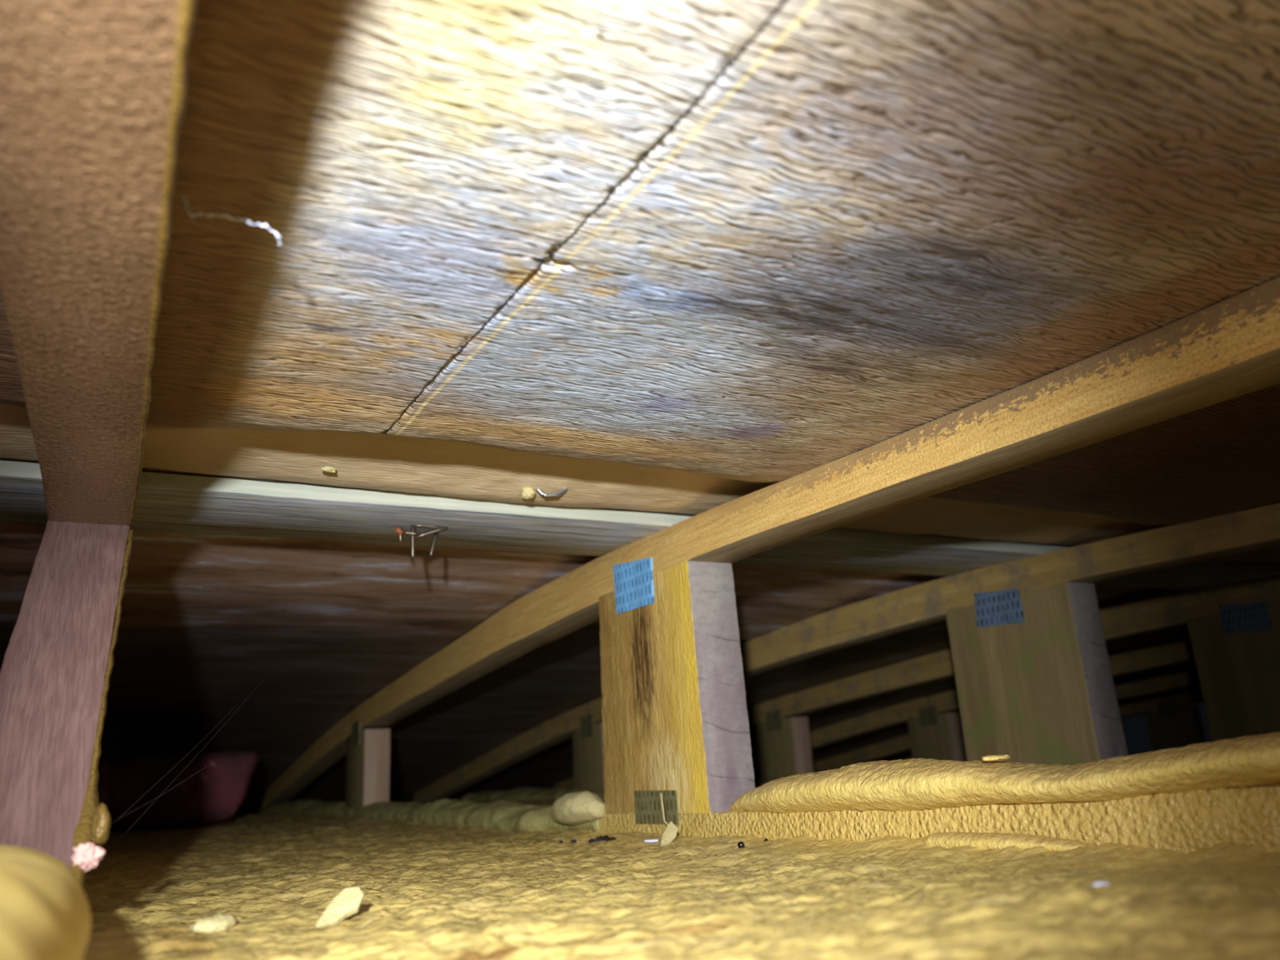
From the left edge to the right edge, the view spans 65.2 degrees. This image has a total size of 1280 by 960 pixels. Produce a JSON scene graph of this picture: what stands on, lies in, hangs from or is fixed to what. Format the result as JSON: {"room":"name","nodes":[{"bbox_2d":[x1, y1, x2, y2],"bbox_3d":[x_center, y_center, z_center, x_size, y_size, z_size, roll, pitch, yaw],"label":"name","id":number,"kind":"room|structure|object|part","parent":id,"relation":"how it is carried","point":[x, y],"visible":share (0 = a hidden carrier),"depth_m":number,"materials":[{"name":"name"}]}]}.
{"room":"attic","nodes":[
{"label":"attic","id":0,"kind":"room"},
{"bbox_2d":[0,521,1195,813],"bbox_3d":[-0.040,0.495,1.920,2.800,0.240,2.272,6,-19,-28],"label":"ceiling","id":1,"kind":"structure","parent":0,"point":[206,618],"depth_m":1.17,"materials":[{"name":"brown wood"}]},
{"bbox_2d":[0,0,1279,564],"bbox_3d":[0.801,-0.100,0.437,2.802,0.052,1.326,6,-19,-28],"label":"ceiling","id":2,"kind":"structure","parent":0,"point":[691,258],"depth_m":0.31,"materials":[{"name":"brown wood"}]},
{"bbox_2d":[320,466,335,472],"bbox_3d":[-0.177,-0.006,0.568,0.009,0.003,0.007,6,-19,-28],"label":"foam nub","id":3,"kind":"object","parent":2,"relation":"attached to","point":[326,468],"visible":1,"depth_m":0.57,"materials":[{"name":"beige plastic"}]},
{"bbox_2d":[520,487,535,498],"bbox_3d":[-0.071,0.008,0.631,0.009,0.009,0.009,6,-19,-28],"label":"foam nub","id":4,"kind":"object","parent":2,"relation":"attached to","point":[526,492],"visible":1,"depth_m":0.63,"materials":[{"name":"beige plastic"}]},
{"bbox_2d":[535,488,567,497],"bbox_3d":[-0.056,0.008,0.635,0.020,0.007,0.003,2,-17,-16],"label":"staple","id":5,"kind":"object","parent":2,"relation":"attached to","point":[540,491],"visible":1,"depth_m":0.63,"materials":[{"name":"silver metal"}]},
{"bbox_2d":[81,798,1279,959],"bbox_3d":[0.339,0.485,1.580,2.850,0.029,3.600,6,-19,-28],"label":"floor","id":6,"kind":"structure","parent":0,"point":[430,891],"depth_m":0.34,"materials":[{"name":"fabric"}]},
{"bbox_2d":[0,844,91,959],"bbox_3d":[-0.111,0.080,0.156,0.046,0.040,0.370,6,-19,-28],"label":"lump","id":7,"kind":"object","parent":6,"relation":"on","point":[45,913],"visible":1,"depth_m":0.15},
{"bbox_2d":[70,841,105,872],"bbox_3d":[-0.173,0.118,0.314,0.010,0.009,0.009,6,-19,-28],"label":"pink fluff","id":8,"kind":"object","parent":6,"relation":"on","point":[87,855],"visible":1,"depth_m":0.31,"materials":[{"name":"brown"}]},
{"bbox_2d":[0,0,195,887],"bbox_3d":[-0.503,0.232,0.876,0.057,0.237,3.170,6,-19,-28],"label":"roof truss","id":9,"kind":"object","parent":6,"relation":"on","point":[92,92],"visible":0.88,"depth_m":0.29,"materials":[{"name":"wood"}]},
{"bbox_3d":[-0.271,0.097,0.464,0.050,0.181,0.315,6,-19,-28],"label":"post","id":10,"kind":"part","parent":9,"relation":"part of","materials":[{"name":"wood"}]},
{"bbox_2d":[90,802,111,844],"bbox_3d":[-0.182,0.116,0.337,0.006,0.014,0.012,6,-19,-28],"label":"drip","id":11,"kind":"object","parent":9,"relation":"attached to","point":[101,819],"visible":1,"depth_m":0.33,"materials":[{"name":"brown"}]},
{"bbox_2d":[110,754,187,826],"bbox_3d":[-0.208,0.125,0.463,0.001,0.060,0.210,0,-17,-11],"label":"thread","id":12,"kind":"object","parent":9,"relation":"attached to","point":[187,754],"visible":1,"depth_m":0.39,"materials":[{"name":"grey"}]},
{"bbox_2d":[111,763,211,822],"bbox_3d":[-0.189,0.124,0.396,0.001,0.024,0.100,-3,-17,-3],"label":"thread","id":13,"kind":"object","parent":9,"relation":"attached to","point":[211,763],"visible":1,"depth_m":0.40,"materials":[{"name":"grey"}]},
{"bbox_2d":[118,675,266,840],"bbox_3d":[-0.210,0.127,0.490,0.001,0.087,0.244,-1,-17,-9],"label":"thread","id":14,"kind":"object","parent":9,"relation":"attached to","point":[266,676],"visible":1,"depth_m":0.45,"materials":[{"name":"grey"}]},
{"bbox_2d":[182,195,282,246],"bbox_3d":[-0.109,-0.070,0.270,0.028,0.005,0.007,10,-21,-38],"label":"strand","id":15,"kind":"object","parent":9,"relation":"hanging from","point":[208,215],"visible":1,"depth_m":0.27,"materials":[{"name":"grey"}]},
{"bbox_2d":[97,750,259,830],"bbox_3d":[-0.671,0.449,1.456,0.210,0.101,0.152,6,-19,-28],"label":"bundle","id":16,"kind":"object","parent":6,"relation":"on","point":[213,794],"visible":0.95,"depth_m":1.39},
{"bbox_2d":[188,913,236,933],"bbox_3d":[-0.141,0.147,0.331,0.010,0.006,0.016,-15,-20,35],"label":"chip","id":17,"kind":"object","parent":6,"relation":"on","point":[218,922],"visible":1,"depth_m":0.33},
{"bbox_2d":[315,886,363,928],"bbox_3d":[-0.102,0.144,0.338,0.019,0.012,0.009,13,-23,-43],"label":"flake","id":18,"kind":"object","parent":6,"relation":"on","point":[348,902],"visible":1,"depth_m":0.34,"materials":[{"name":"beige"}]},
{"bbox_2d":[265,799,599,831],"bbox_3d":[-0.375,0.479,1.439,0.083,0.050,1.540,6,-19,-28],"label":"insulation","id":19,"kind":"object","parent":6,"relation":"on","point":[508,815],"visible":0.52,"depth_m":1.07},
{"bbox_2d":[550,791,604,825],"bbox_3d":[-0.053,0.265,0.807,0.035,0.026,0.080,6,-19,-28],"label":"lump","id":20,"kind":"object","parent":6,"relation":"on","point":[576,808],"visible":1,"depth_m":0.78,"materials":[{"name":"beige"}]},
{"bbox_2d":[588,835,616,841],"bbox_3d":[-0.027,0.247,0.685,0.011,0.007,0.023,-17,-21,37],"label":"clump","id":21,"kind":"object","parent":6,"relation":"on","point":[605,837],"visible":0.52,"depth_m":0.68,"materials":[{"name":"black"}]},
{"bbox_2d":[462,781,769,801],"bbox_3d":[0.172,0.389,1.244,0.086,0.048,2.240,6,-19,-28],"label":"ridge","id":22,"kind":"object","parent":6,"relation":"on","point":[519,793],"visible":0.16,"depth_m":1.87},
{"bbox_2d":[644,839,658,842],"bbox_3d":[0.007,0.232,0.644,0.009,0.002,0.002,-3,-17,-2],"label":"plastic sliver","id":23,"kind":"object","parent":6,"relation":"on","point":[651,840],"visible":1,"depth_m":0.64,"materials":[{"name":"grey plastic"}]},
{"bbox_2d":[660,792,668,826],"bbox_3d":[0.017,0.217,0.652,0.003,0.026,0.015,6,-19,-28],"label":"strand","id":24,"kind":"object","parent":6,"relation":"on","point":[661,797],"visible":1,"depth_m":0.66,"materials":[{"name":"beige"}]},
{"bbox_2d":[660,821,678,845],"bbox_3d":[0.018,0.226,0.639,0.008,0.015,0.017,-14,-20,32],"label":"flake","id":25,"kind":"object","parent":6,"relation":"on","point":[669,834],"visible":0.96,"depth_m":0.64,"materials":[{"name":"beige"}]},
{"bbox_2d":[737,841,744,848],"bbox_3d":[0.054,0.195,0.536,0.004,0.004,0.004,6,-19,-28],"label":"bead","id":26,"kind":"object","parent":6,"relation":"on","point":[740,844],"visible":1,"depth_m":0.54,"materials":[{"name":"black plastic"}]},
{"bbox_2d":[754,778,777,785],"bbox_3d":[0.511,0.421,1.423,0.080,0.046,2.240,6,-19,-28],"label":"ridge","id":27,"kind":"object","parent":6,"relation":"on","point":[758,781],"visible":0.02,"depth_m":1.88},
{"bbox_2d":[252,276,1279,853],"bbox_3d":[-0.157,0.266,1.059,0.040,0.238,3.170,6,-19,-28],"label":"roof truss","id":28,"kind":"object","parent":6,"relation":"on","point":[675,719],"visible":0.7,"depth_m":0.63,"materials":[{"name":"brown wood"}]},
{"bbox_3d":[-0.429,0.383,1.512,0.002,0.038,0.050,6,-19,-28],"label":"connector plate","id":29,"kind":"part","parent":28,"relation":"part of","materials":[{"name":"grey metal"}]},
{"bbox_3d":[-0.411,0.443,1.507,0.039,0.124,0.119,6,-19,-28],"label":"post","id":30,"kind":"part","parent":28,"relation":"part of","materials":[{"name":"brown wood"}]},
{"bbox_3d":[-0.005,0.079,0.765,0.002,0.041,0.062,6,-19,-28],"label":"connector plate","id":31,"kind":"part","parent":28,"relation":"part of","materials":[{"name":"blue metal"}]},
{"bbox_3d":[0.011,0.230,0.706,0.002,0.023,0.062,6,-19,-28],"label":"connector plate","id":32,"kind":"part","parent":28,"relation":"part of","materials":[{"name":"grey metal"}]},
{"bbox_3d":[0.021,0.158,0.743,0.039,0.168,0.155,6,-19,-28],"label":"post","id":33,"kind":"part","parent":28,"relation":"part of","materials":[{"name":"brown wood"}]},
{"bbox_2d":[729,732,1279,813],"bbox_3d":[0.213,0.108,0.370,0.055,0.034,0.680,6,-19,-28],"label":"insulation","id":34,"kind":"object","parent":28,"relation":"on","point":[912,784],"visible":0.94,"depth_m":0.43},
{"bbox_2d":[981,754,1010,761],"bbox_3d":[0.160,0.126,0.452,0.016,0.003,0.010,6,-19,-28],"label":"foam nub","id":35,"kind":"object","parent":34,"relation":"on","point":[999,757],"visible":1,"depth_m":0.45,"materials":[{"name":"beige plastic"}]},
{"bbox_2d":[922,831,1096,851],"bbox_3d":[0.154,0.158,0.434,0.016,0.009,0.100,6,-19,-28],"label":"fillet","id":36,"kind":"object","parent":28,"relation":"attached to","point":[985,841],"visible":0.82,"depth_m":0.43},
{"bbox_2d":[413,502,1279,801],"bbox_3d":[0.182,0.299,1.238,0.040,0.238,3.170,6,-19,-28],"label":"roof truss","id":37,"kind":"object","parent":6,"relation":"on","point":[1034,681],"visible":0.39,"depth_m":0.92,"materials":[{"name":"brown wood"}]},
{"bbox_3d":[-0.089,0.416,1.691,0.002,0.038,0.050,6,-19,-28],"label":"connector plate","id":38,"kind":"part","parent":37,"relation":"part of","materials":[{"name":"grey metal"}]},
{"bbox_3d":[-0.071,0.476,1.686,0.039,0.124,0.119,6,-19,-28],"label":"post","id":39,"kind":"part","parent":37,"relation":"part of","materials":[{"name":"brown wood"}]},
{"bbox_3d":[0.336,0.120,0.940,0.002,0.036,0.056,6,-19,-28],"label":"connector plate","id":40,"kind":"part","parent":37,"relation":"part of","materials":[{"name":"blue metal"}]},
{"bbox_3d":[0.360,0.191,0.922,0.039,0.167,0.152,6,-19,-28],"label":"post","id":41,"kind":"part","parent":37,"relation":"part of","materials":[{"name":"brown wood"}]},
{"bbox_2d":[553,575,1279,788],"bbox_3d":[0.522,0.333,1.417,0.040,0.238,3.170,6,-19,-28],"label":"roof truss","id":42,"kind":"object","parent":6,"relation":"on","point":[1234,628],"visible":0.47,"depth_m":1.17,"materials":[{"name":"brown wood"}]},
{"bbox_2d":[0,460,1279,590],"bbox_3d":[0.450,0.099,1.010,2.750,0.036,0.120,6,-19,-28],"label":"board","id":43,"kind":"object","parent":42,"relation":"on","point":[189,504],"visible":0.72,"depth_m":0.69,"materials":[{"name":"white wood"}]},
{"bbox_3d":[0.250,0.450,1.871,0.002,0.038,0.050,6,-19,-28],"label":"connector plate","id":44,"kind":"part","parent":42,"relation":"part of","materials":[{"name":"grey metal"}]},
{"bbox_3d":[0.269,0.510,1.866,0.039,0.124,0.119,6,-19,-28],"label":"post","id":45,"kind":"part","parent":42,"relation":"part of","materials":[{"name":"brown wood"}]},
{"bbox_3d":[0.700,0.225,1.101,0.039,0.168,0.151,6,-19,-28],"label":"post","id":46,"kind":"part","parent":42,"relation":"part of","materials":[{"name":"brown wood"}]},
{"bbox_3d":[0.676,0.153,1.119,0.002,0.036,0.056,6,-19,-28],"label":"connector plate","id":47,"kind":"part","parent":42,"relation":"part of","materials":[{"name":"blue metal"}]},
{"bbox_2d":[751,633,1195,768],"bbox_3d":[0.862,0.366,1.596,0.040,0.238,3.170,6,-19,-28],"label":"roof truss","id":48,"kind":"object","parent":6,"relation":"on","point":[935,732],"visible":0.33,"depth_m":2.02,"materials":[{"name":"brown wood"}]},
{"bbox_3d":[0.590,0.483,2.050,0.002,0.038,0.050,6,-19,-28],"label":"connector plate","id":49,"kind":"part","parent":48,"relation":"part of","materials":[{"name":"grey metal"}]},
{"bbox_3d":[0.608,0.544,2.045,0.039,0.124,0.118,6,-19,-28],"label":"post","id":50,"kind":"part","parent":48,"relation":"part of","materials":[{"name":"brown wood"}]},
{"bbox_2d":[812,664,1200,771],"bbox_3d":[1.202,0.400,1.776,0.040,0.238,3.170,6,-19,-28],"label":"roof truss","id":51,"kind":"object","parent":6,"relation":"on","point":[1182,677],"visible":0.16,"depth_m":2.09,"materials":[{"name":"brown wood"}]},
{"bbox_2d":[906,685,1205,759],"bbox_3d":[1.541,0.433,1.955,0.040,0.238,3.170,6,-19,-28],"label":"roof truss","id":52,"kind":"object","parent":6,"relation":"on","point":[1171,725],"visible":0.3,"depth_m":2.40,"materials":[{"name":"brown wood"}]},
{"bbox_3d":[1.269,0.550,2.408,0.002,0.038,0.050,6,-19,-28],"label":"connector plate","id":53,"kind":"part","parent":52,"relation":"part of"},
{"bbox_3d":[1.288,0.611,2.403,0.039,0.124,0.119,6,-19,-28],"label":"post","id":54,"kind":"part","parent":52,"relation":"part of","materials":[{"name":"brown wood"}]},
{"bbox_2d":[1091,880,1109,887],"bbox_3d":[0.115,0.101,0.250,0.005,0.002,0.003,6,-19,-28],"label":"white speck","id":55,"kind":"object","parent":6,"relation":"on","point":[1102,882],"visible":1,"depth_m":0.25,"materials":[{"name":"grey"}]}
]}

